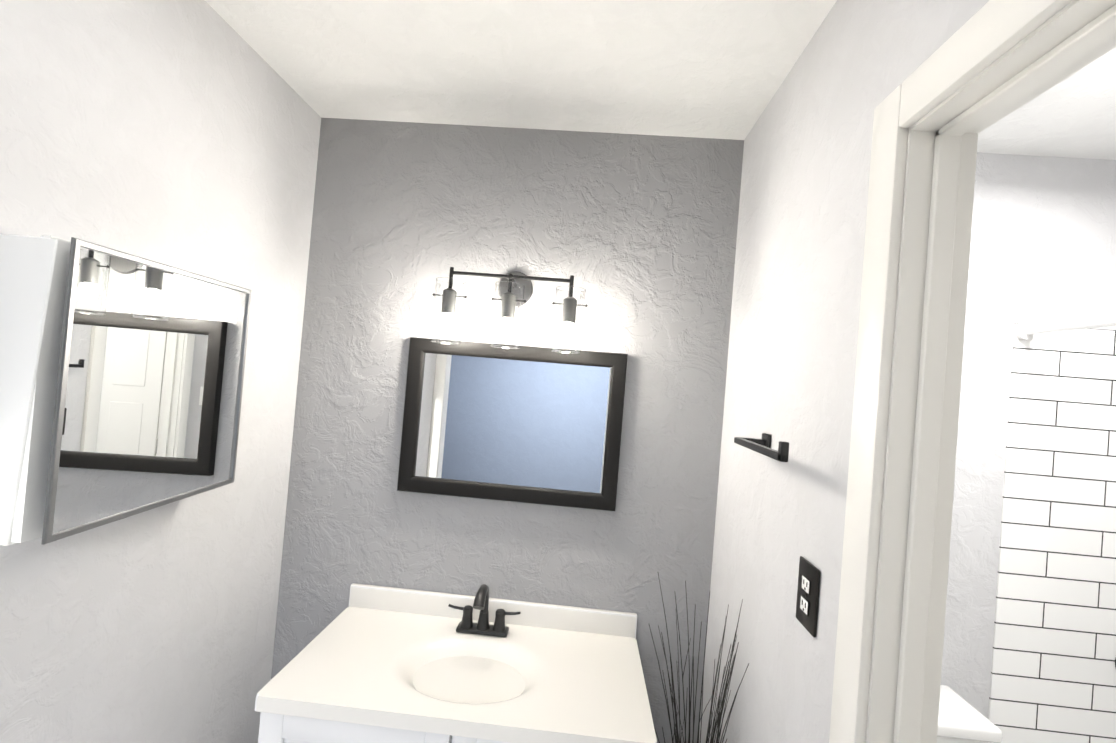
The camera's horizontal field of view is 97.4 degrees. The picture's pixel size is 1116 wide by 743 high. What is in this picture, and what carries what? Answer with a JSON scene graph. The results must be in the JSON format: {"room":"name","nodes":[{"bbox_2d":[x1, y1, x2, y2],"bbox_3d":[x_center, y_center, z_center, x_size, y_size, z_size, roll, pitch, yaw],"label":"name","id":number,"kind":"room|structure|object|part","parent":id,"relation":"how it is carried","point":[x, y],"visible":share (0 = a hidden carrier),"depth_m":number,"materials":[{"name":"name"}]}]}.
{"room":"bathroom","nodes":[
{"label":"bathroom","id":0,"kind":"room"},
{"bbox_2d":[0,0,320,742],"bbox_3d":[-1.000,0.342,0.842,0.095,2.470,1.635,5,-1,3],"label":"wall","id":1,"kind":"structure","parent":0,"point":[183,134],"depth_m":1.13,"materials":[{"name":"grey paint"}]},
{"bbox_2d":[0,234,251,545],"bbox_3d":[-0.848,0.032,1.009,0.139,0.495,0.470,5,-1,3],"label":"mirrored medicine cabinet","id":2,"kind":"object","parent":1,"relation":"attached to","point":[121,380],"visible":1,"depth_m":0.86,"materials":[{"name":"white mirror"}]},
{"bbox_2d":[205,0,1115,159],"bbox_3d":[0.683,-0.811,0.824,3.264,0.100,1.730,5,-1,3],"label":"ceiling","id":3,"kind":"structure","parent":0,"point":[717,69],"depth_m":1.29,"materials":[{"name":"paint"}]},
{"bbox_2d":[271,118,1115,742],"bbox_3d":[0.623,0.486,1.619,3.264,2.470,0.095,5,-1,3],"label":"wall","id":4,"kind":"structure","parent":0,"point":[635,234],"depth_m":1.61,"materials":[{"name":"grey paint"}]},
{"bbox_2d":[431,267,587,353],"bbox_3d":[-0.148,-0.202,1.538,0.481,0.262,0.175,5,-1,3],"label":"sconce","id":5,"kind":"object","parent":4,"relation":"attached to","point":[515,290],"depth_m":1.49,"materials":[{"name":"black metal"}]},
{"bbox_3d":[-0.341,-0.152,1.506,0.044,0.062,0.044,5,-1,-6],"label":"sconce bulb","id":6,"kind":"part","parent":5,"relation":"part of","materials":[{"name":"white glass"}]},
{"bbox_3d":[-0.156,-0.137,1.496,0.044,0.062,0.044,5,-1,-6],"label":"sconce bulb","id":7,"kind":"part","parent":5,"relation":"part of","materials":[{"name":"white glass"}]},
{"bbox_3d":[0.030,-0.122,1.486,0.044,0.062,0.044,5,-1,-6],"label":"sconce bulb","id":8,"kind":"part","parent":5,"relation":"part of","materials":[{"name":"white glass"}]},
{"bbox_2d":[397,337,627,510],"bbox_3d":[-0.152,0.168,1.605,0.717,0.507,0.028,5,-1,3],"label":"vanity mirror","id":9,"kind":"object","parent":4,"relation":"attached to","point":[533,425],"visible":0.94,"depth_m":1.61,"materials":[{"name":"black mirror"}]},
{"bbox_2d":[988,323,1115,742],"bbox_3d":[1.756,0.644,1.506,0.769,1.535,0.005,5,-1,3],"label":"wall tile","id":10,"kind":"structure","parent":4,"relation":"attached to","point":[1053,673],"depth_m":1.52,"materials":[{"name":"white tile"}]},
{"bbox_2d":[699,0,988,742],"bbox_3d":[0.511,0.463,0.759,0.095,2.470,1.635,5,-1,3],"label":"wall","id":11,"kind":"structure","parent":0,"point":[795,311],"depth_m":1.05,"materials":[{"name":"grey paint"}]},
{"bbox_2d":[734,433,788,461],"bbox_3d":[0.465,0.164,1.066,0.078,0.052,0.300,5,-1,3],"label":"towel rail","id":12,"kind":"object","parent":11,"relation":"attached to","point":[763,447],"visible":1,"depth_m":1.03,"materials":[{"name":"black metal"}]},
{"bbox_2d":[796,556,820,637],"bbox_3d":[0.471,0.423,0.927,0.009,0.122,0.078,5,-1,3],"label":"electrical outlet plate","id":13,"kind":"object","parent":11,"relation":"attached to","point":[808,595],"visible":1,"depth_m":0.92,"materials":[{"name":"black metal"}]},
{"bbox_2d":[829,0,1115,742],"bbox_3d":[0.478,0.615,0.429,0.125,2.151,0.760,5,-1,3],"label":"door frame","id":14,"kind":"structure","parent":11,"relation":"attached to","point":[989,63],"depth_m":0.72,"materials":[{"name":"white wood"}]},
{"bbox_3d":[0.475,1.750,0.783,3.264,0.100,1.730,5,-1,3],"label":"floor","id":15,"kind":"structure","parent":0,"visible":0},
{"bbox_2d":[255,583,656,742],"bbox_3d":[-0.265,1.191,1.352,0.944,0.912,0.499,5,-1,3],"label":"bathroom vanity","id":16,"kind":"object","parent":15,"relation":"on","point":[375,664],"visible":0.98,"depth_m":1.30,"materials":[{"name":"white"}]},
{"bbox_2d":[448,584,520,636],"bbox_3d":[-0.230,0.725,1.477,0.228,0.164,0.147,5,-1,3],"label":"faucet","id":17,"kind":"object","parent":16,"relation":"on","point":[483,626],"visible":1,"depth_m":1.51,"materials":[{"name":"black metal"}]},
{"bbox_2d":[649,573,748,742],"bbox_3d":[0.314,1.117,1.219,0.213,1.149,0.325,5,-1,3],"label":"potted plant","id":18,"kind":"object","parent":15,"relation":"on","point":[717,721],"visible":1,"depth_m":1.27,"materials":[{"name":"black plant"}]},
{"bbox_2d":[937,685,1001,742],"bbox_3d":[0.947,1.343,1.126,0.424,0.798,0.799,5,-1,3],"label":"toilet","id":19,"kind":"object","parent":15,"relation":"on","point":[961,719],"visible":0.35,"depth_m":1.34,"materials":[{"name":"white ceramic"}]},
{"bbox_3d":[1.292,0.513,-0.054,1.555,2.470,0.095,5,-1,3],"label":"wall","id":20,"kind":"structure","parent":0,"visible":0},
{"bbox_2d":[1015,317,1115,339],"bbox_3d":[1.418,-0.141,0.769,0.052,0.052,1.534,5,-1,3],"label":"rod","id":21,"kind":"object","parent":20,"relation":"attached to","point":[1025,331],"visible":0.96,"depth_m":1.41,"materials":[{"name":"white metal"}]}
]}

